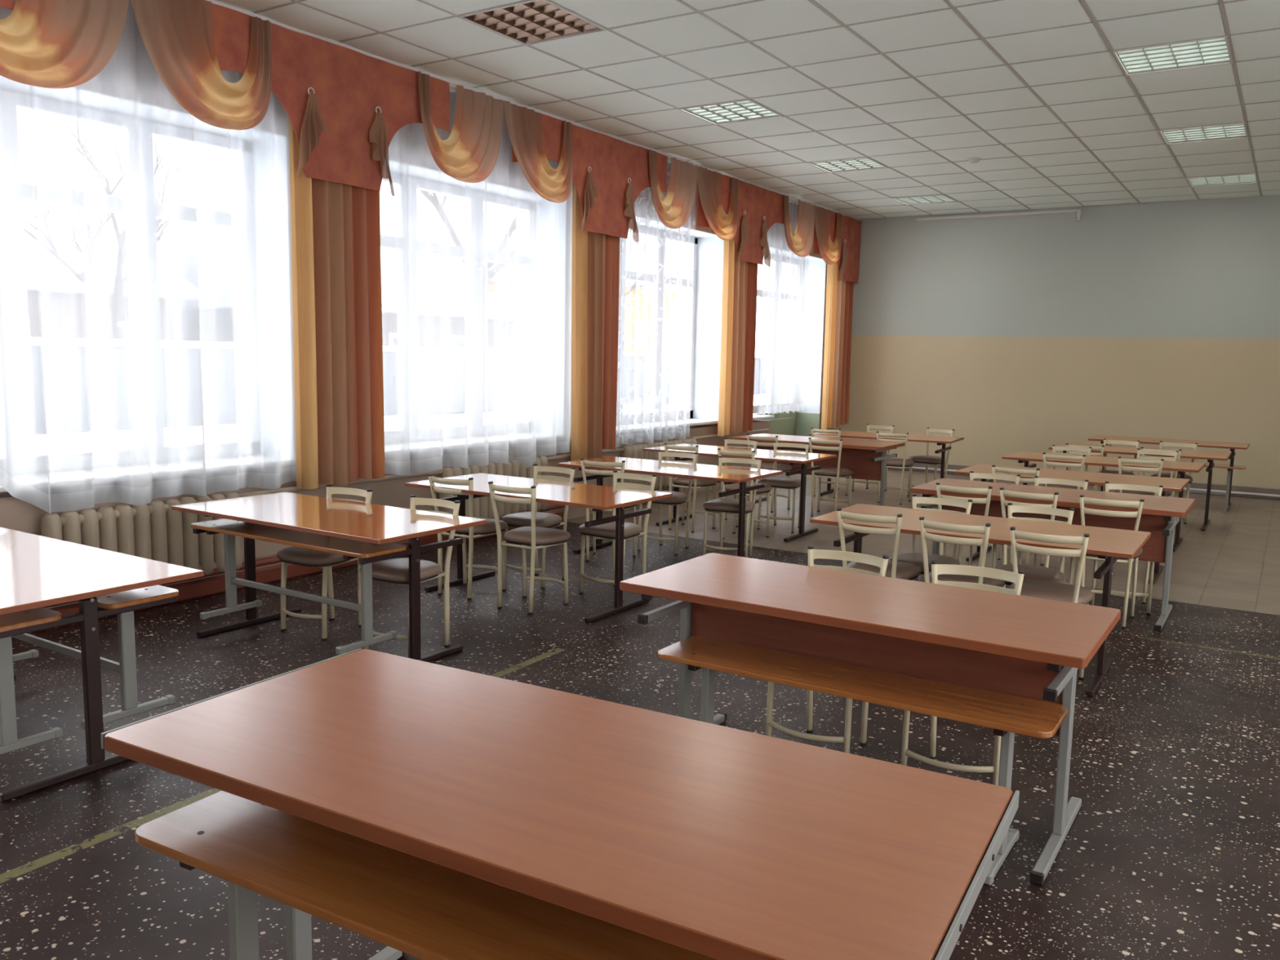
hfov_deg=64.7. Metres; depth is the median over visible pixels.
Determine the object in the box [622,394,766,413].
snow ground
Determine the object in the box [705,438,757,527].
chair
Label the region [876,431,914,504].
chair
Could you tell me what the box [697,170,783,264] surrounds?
pelmet
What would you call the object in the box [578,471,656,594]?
chair
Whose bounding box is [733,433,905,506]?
table
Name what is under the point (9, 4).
pelmet
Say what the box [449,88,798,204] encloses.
trim
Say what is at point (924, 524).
chair
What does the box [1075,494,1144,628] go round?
chair
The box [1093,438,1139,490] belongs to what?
chair
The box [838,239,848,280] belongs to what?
jabot
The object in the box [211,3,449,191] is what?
pelmet
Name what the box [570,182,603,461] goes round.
drape
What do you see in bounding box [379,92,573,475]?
curtain
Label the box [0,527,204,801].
table
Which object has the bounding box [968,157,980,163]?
smoke detector
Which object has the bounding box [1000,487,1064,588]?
chair
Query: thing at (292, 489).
pipe
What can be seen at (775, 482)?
chair
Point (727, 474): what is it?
table
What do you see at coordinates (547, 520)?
chair
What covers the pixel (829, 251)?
swag
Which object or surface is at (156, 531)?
radiator
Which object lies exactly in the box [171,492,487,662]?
table
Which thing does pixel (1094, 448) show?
chair
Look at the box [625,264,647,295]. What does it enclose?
bare tree
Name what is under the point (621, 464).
chair
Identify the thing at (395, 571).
chair
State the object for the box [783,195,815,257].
swag
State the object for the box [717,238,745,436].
drape
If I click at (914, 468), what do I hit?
trim
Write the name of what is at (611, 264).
drape
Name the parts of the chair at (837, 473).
leg, leg, backrest, seat frame, seat, seat, leg, leg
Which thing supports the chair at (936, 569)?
on the floor at (1171, 851)
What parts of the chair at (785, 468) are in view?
backrest, seat, leg, leg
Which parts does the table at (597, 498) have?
leg, leg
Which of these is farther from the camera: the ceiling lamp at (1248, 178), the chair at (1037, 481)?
the ceiling lamp at (1248, 178)
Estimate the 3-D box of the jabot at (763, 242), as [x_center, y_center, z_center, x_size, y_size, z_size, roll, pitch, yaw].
[1.363,-2.602,11.027,0.063,0.533,0.209,6,8,32]
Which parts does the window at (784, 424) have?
sill, frame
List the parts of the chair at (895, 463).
leg, backrest, seat frame, seat, seat, leg, leg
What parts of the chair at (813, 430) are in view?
leg, backrest, leg, leg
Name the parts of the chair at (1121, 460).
leg, seat, backrest, leg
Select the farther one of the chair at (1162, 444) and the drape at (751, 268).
the drape at (751, 268)
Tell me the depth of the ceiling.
6.78 m
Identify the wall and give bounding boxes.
[0,164,833,608]
[833,195,1279,488]
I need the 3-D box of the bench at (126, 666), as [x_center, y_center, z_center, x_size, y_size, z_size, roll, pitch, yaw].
[-2.266,0.588,3.916,1.270,0.461,0.340,6,8,32]
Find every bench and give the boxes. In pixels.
[0,607,63,755]
[11,584,178,728]
[134,791,716,959]
[191,518,406,654]
[657,635,1067,885]
[1121,457,1246,512]
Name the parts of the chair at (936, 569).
leg, leg, backrest, leg, leg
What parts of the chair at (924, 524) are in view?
leg, backrest, seat, leg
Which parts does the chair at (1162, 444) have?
seat, backrest, leg, leg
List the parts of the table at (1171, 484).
leg, leg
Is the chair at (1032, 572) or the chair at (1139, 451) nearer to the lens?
the chair at (1032, 572)
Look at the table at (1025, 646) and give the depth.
3.27 m
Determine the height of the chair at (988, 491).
0.731 m
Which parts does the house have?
pane, pane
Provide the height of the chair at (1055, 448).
0.731 m
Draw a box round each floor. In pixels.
[0,521,1279,959]
[567,469,1279,615]
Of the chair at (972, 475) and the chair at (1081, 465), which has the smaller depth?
the chair at (972, 475)
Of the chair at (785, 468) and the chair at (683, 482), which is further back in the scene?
the chair at (785, 468)
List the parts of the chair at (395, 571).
seat, seat, leg, leg, seat frame, backrest, leg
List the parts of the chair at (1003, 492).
leg, backrest, leg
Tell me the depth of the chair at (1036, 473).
7.04 m
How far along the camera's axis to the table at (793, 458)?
8.31 m
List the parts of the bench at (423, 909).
leg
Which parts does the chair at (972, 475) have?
leg, leg, backrest, leg, leg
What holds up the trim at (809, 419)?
attached to the wall at (16, 514)
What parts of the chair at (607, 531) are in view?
leg, seat, seat, leg, leg, seat frame, backrest, leg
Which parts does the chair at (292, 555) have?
leg, seat, seat, leg, leg, seat frame, backrest, leg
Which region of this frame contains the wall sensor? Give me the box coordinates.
[1076,208,1082,221]
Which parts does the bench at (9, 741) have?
leg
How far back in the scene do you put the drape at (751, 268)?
11.10 m
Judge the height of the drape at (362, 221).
2.670 m
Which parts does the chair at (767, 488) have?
leg, leg, backrest, seat, seat, seat frame, leg, leg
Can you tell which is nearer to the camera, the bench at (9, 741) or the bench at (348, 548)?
the bench at (9, 741)
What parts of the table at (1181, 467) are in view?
leg, leg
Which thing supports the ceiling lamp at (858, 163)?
attached to the ceiling
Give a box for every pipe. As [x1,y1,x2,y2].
[42,484,679,608]
[238,469,443,497]
[546,448,625,460]
[691,428,769,439]
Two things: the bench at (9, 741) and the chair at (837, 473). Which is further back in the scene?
the chair at (837, 473)
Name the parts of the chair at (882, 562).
leg, leg, leg, backrest, leg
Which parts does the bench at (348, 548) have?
leg, leg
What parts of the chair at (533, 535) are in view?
leg, backrest, leg, leg, seat frame, seat, seat, leg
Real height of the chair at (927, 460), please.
0.731 m
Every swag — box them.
[0,0,128,88]
[131,0,271,129]
[417,71,503,182]
[503,100,573,202]
[648,149,697,228]
[697,166,738,240]
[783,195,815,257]
[814,205,841,265]
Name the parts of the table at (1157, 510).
leg, modesty panel, leg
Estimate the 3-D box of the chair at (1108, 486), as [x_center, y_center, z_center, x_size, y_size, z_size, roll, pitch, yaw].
[2.939,0.400,6.104,0.359,0.731,0.431,5,8,29]
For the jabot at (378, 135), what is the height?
0.533 m
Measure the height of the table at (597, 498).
0.657 m
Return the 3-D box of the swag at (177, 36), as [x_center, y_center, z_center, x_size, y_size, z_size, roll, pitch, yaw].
[-2.281,-2.200,5.333,0.120,0.646,0.829,6,8,32]
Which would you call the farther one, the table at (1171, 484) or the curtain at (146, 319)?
the table at (1171, 484)
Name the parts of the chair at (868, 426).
leg, backrest, leg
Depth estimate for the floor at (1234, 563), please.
8.29 m
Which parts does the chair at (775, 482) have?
leg, leg, seat, seat, backrest, leg, leg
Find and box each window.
[0,485,8,493]
[615,226,718,432]
[752,288,796,435]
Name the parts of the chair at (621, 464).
leg, leg, backrest, seat frame, leg, leg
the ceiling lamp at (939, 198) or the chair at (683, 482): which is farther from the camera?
the ceiling lamp at (939, 198)
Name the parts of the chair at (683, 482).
leg, backrest, leg, seat frame, seat, seat, leg, leg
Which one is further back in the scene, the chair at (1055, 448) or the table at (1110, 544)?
the chair at (1055, 448)
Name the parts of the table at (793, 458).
leg, leg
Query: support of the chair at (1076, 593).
on the floor at (1171, 851)
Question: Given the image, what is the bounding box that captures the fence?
[623,351,759,399]
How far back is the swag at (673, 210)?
9.37 m
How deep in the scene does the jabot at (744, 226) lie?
10.59 m
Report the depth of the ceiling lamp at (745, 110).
7.75 m
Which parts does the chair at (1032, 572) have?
leg, seat, backrest, leg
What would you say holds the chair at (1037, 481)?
on the floor at (1171, 851)
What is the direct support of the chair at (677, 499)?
on the floor at (1171, 851)
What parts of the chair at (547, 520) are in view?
leg, seat, seat, leg, leg, backrest, seat frame, leg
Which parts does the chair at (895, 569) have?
leg, backrest, seat, leg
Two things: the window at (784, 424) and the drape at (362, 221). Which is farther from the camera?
the window at (784, 424)
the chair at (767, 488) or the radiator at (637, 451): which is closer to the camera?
the chair at (767, 488)
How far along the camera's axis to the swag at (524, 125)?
7.66 m
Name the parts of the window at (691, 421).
sill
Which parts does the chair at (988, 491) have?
leg, leg, backrest, leg, leg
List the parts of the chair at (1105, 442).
leg, seat, backrest, leg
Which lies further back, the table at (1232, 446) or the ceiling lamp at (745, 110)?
the table at (1232, 446)
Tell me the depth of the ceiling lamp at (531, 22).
5.74 m
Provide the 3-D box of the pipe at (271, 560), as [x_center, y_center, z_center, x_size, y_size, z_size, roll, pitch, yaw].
[-1.454,0.354,7.452,0.045,0.053,7.800,6,8,32]
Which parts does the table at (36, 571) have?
leg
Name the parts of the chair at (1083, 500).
leg, leg, seat frame, backrest, seat, seat, leg, leg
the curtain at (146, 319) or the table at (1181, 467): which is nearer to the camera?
the curtain at (146, 319)
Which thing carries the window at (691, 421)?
in the wall at (16, 514)
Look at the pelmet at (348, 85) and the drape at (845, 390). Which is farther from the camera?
the drape at (845, 390)
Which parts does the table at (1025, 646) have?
leg, modesty panel, leg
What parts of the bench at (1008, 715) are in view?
leg, leg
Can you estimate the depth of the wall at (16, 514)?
7.38 m
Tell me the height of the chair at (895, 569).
0.731 m
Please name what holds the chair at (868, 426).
on the floor at (1234, 563)
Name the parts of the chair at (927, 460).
leg, seat, seat, leg, leg, backrest, leg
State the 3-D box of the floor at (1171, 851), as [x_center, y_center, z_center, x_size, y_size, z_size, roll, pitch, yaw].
[0.272,1.182,2.752,9.100,0.100,9.270,6,8,32]
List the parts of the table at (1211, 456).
leg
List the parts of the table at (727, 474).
leg, leg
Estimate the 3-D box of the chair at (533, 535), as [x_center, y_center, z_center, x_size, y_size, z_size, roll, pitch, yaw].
[-0.634,0.367,5.802,0.359,0.731,0.431,5,8,30]
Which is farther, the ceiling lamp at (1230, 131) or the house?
the house
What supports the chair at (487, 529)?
on the floor at (1171, 851)
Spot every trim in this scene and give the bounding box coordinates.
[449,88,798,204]
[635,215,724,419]
[795,255,826,436]
[905,466,1279,497]
[916,208,1077,221]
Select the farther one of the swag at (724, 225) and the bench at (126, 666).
the swag at (724, 225)
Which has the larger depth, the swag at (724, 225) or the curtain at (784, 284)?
the curtain at (784, 284)
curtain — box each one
[0,0,296,514]
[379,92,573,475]
[615,160,695,448]
[757,202,808,415]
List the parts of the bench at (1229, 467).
leg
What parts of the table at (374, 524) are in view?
leg, leg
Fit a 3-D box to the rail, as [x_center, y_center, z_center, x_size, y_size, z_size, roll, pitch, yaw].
[-1.295,-2.734,7.029,0.100,0.045,15.440,6,8,32]
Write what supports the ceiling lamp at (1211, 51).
attached to the ceiling
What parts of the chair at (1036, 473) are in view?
leg, leg, backrest, leg, leg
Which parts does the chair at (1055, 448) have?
leg, seat, backrest, leg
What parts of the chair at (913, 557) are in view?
leg, seat, backrest, leg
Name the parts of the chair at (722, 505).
leg, leg, seat, seat, backrest, leg, leg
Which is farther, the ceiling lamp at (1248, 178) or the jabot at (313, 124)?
the ceiling lamp at (1248, 178)
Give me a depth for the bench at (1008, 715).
3.09 m
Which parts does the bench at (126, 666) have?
leg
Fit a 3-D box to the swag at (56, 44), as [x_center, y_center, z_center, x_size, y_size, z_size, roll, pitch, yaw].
[-2.742,-2.123,4.636,0.112,0.646,0.870,6,8,32]
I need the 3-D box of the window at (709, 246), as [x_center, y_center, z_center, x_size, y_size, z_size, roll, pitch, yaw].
[0.134,-1.548,10.203,0.370,2.010,2.230,6,8,32]
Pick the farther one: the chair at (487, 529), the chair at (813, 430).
the chair at (813, 430)
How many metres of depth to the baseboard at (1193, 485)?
11.47 m
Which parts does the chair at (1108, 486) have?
leg, leg, backrest, leg, leg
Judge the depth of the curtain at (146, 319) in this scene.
5.33 m
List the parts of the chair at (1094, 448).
backrest, leg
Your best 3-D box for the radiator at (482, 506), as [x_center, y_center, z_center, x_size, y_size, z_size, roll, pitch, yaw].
[-1.125,0.080,7.944,0.125,0.455,1.211,6,8,32]
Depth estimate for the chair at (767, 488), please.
8.08 m
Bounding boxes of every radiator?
[40,492,242,574]
[439,455,548,519]
[619,438,697,490]
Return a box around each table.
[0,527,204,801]
[100,648,1019,959]
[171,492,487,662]
[404,473,672,622]
[557,456,782,559]
[619,552,1120,885]
[643,443,836,542]
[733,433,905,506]
[808,431,964,495]
[809,503,1151,696]
[910,478,1195,631]
[954,463,1190,584]
[1001,451,1205,551]
[1048,443,1231,531]
[1088,435,1249,511]
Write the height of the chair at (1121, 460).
0.731 m
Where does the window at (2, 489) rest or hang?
in the wall at (16, 514)
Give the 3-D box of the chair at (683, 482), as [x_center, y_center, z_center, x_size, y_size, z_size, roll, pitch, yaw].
[0.423,0.051,8.518,0.359,0.731,0.431,6,8,32]
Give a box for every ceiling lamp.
[457,0,606,45]
[678,99,783,124]
[807,156,888,173]
[891,194,957,204]
[1112,20,1232,75]
[1158,110,1248,144]
[1186,168,1257,186]
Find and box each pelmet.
[0,0,14,9]
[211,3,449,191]
[511,105,666,239]
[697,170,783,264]
[813,210,861,283]
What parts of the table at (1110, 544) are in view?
leg, leg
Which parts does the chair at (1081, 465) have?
leg, backrest, seat, leg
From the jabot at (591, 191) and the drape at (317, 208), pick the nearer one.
the drape at (317, 208)
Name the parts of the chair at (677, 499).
leg, leg, seat frame, seat, seat, leg, backrest, leg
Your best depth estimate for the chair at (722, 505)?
7.16 m
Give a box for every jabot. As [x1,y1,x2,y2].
[296,87,327,177]
[368,106,395,195]
[581,166,598,231]
[623,177,639,241]
[737,210,748,261]
[759,216,770,266]
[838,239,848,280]
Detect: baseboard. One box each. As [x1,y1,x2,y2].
[26,509,564,633]
[888,462,1279,500]
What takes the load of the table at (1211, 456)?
on the floor at (1234, 563)
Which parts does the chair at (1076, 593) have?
leg, backrest, seat, leg, leg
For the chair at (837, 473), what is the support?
on the floor at (1234, 563)
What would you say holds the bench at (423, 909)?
attached to the table at (713, 841)
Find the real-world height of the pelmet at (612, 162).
0.810 m
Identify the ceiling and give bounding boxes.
[213,0,1279,218]
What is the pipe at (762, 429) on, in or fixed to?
attached to the radiator at (637, 451)
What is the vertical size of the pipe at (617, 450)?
0.038 m
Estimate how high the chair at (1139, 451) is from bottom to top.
0.731 m
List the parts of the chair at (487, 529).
leg, backrest, leg, leg, seat frame, seat, seat, leg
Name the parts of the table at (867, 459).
modesty panel, leg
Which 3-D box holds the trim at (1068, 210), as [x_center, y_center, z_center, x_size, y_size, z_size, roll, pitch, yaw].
[4.397,-3.281,12.526,1.960,0.035,0.024,6,8,32]
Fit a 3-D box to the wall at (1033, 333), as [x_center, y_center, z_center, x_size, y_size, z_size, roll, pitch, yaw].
[6.106,-1.533,11.744,9.800,3.701,0.200,6,8,32]
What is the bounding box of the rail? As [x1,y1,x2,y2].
[205,0,860,221]
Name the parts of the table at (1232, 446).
leg, leg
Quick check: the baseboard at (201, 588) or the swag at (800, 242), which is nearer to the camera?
the baseboard at (201, 588)
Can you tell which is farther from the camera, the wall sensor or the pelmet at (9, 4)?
the wall sensor
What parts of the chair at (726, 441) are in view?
leg, leg, leg, backrest, leg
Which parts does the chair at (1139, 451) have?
leg, backrest, leg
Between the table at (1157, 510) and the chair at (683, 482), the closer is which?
the table at (1157, 510)
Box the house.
[624,240,679,352]
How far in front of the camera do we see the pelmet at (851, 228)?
13.13 m
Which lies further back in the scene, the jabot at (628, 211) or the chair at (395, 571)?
the jabot at (628, 211)
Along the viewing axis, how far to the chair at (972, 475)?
6.68 m
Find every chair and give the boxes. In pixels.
[276,484,373,640]
[359,494,460,657]
[427,473,507,599]
[488,481,570,614]
[501,463,575,589]
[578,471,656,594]
[580,458,636,561]
[637,450,697,555]
[664,442,717,533]
[702,456,761,558]
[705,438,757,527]
[717,448,771,542]
[746,433,792,512]
[756,441,809,533]
[765,545,888,753]
[808,437,853,515]
[811,427,848,497]
[836,507,920,581]
[851,423,894,493]
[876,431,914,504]
[888,494,973,580]
[900,560,1025,785]
[906,427,954,497]
[919,516,1004,586]
[936,482,996,568]
[952,471,1020,565]
[991,465,1044,567]
[994,502,1074,588]
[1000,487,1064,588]
[1009,526,1093,679]
[1017,475,1088,584]
[1042,444,1091,487]
[1042,452,1088,489]
[1066,443,1105,491]
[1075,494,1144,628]
[1090,481,1163,614]
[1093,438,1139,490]
[1114,456,1164,495]
[1137,448,1178,497]
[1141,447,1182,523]
[1151,440,1197,524]
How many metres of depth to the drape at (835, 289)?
13.10 m
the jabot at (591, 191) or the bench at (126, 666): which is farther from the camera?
the jabot at (591, 191)
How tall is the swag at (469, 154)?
0.655 m
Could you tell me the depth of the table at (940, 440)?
10.46 m
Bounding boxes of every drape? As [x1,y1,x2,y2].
[288,118,348,488]
[342,183,385,482]
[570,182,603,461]
[601,234,619,449]
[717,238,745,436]
[740,261,757,432]
[821,262,845,429]
[840,280,853,424]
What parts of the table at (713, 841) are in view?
leg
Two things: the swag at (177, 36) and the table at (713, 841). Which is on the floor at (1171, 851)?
the table at (713, 841)
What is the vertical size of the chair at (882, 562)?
0.731 m
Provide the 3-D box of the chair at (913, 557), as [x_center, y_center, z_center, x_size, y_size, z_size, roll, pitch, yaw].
[1.518,0.469,5.323,0.359,0.731,0.431,6,8,33]
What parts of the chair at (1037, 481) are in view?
leg, leg, backrest, leg, leg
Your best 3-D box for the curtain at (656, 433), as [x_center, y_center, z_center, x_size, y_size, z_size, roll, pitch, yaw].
[0.153,-1.672,9.618,0.078,2.670,1.364,6,8,32]
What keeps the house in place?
on the snow ground
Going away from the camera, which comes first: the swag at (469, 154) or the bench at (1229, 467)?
the swag at (469, 154)

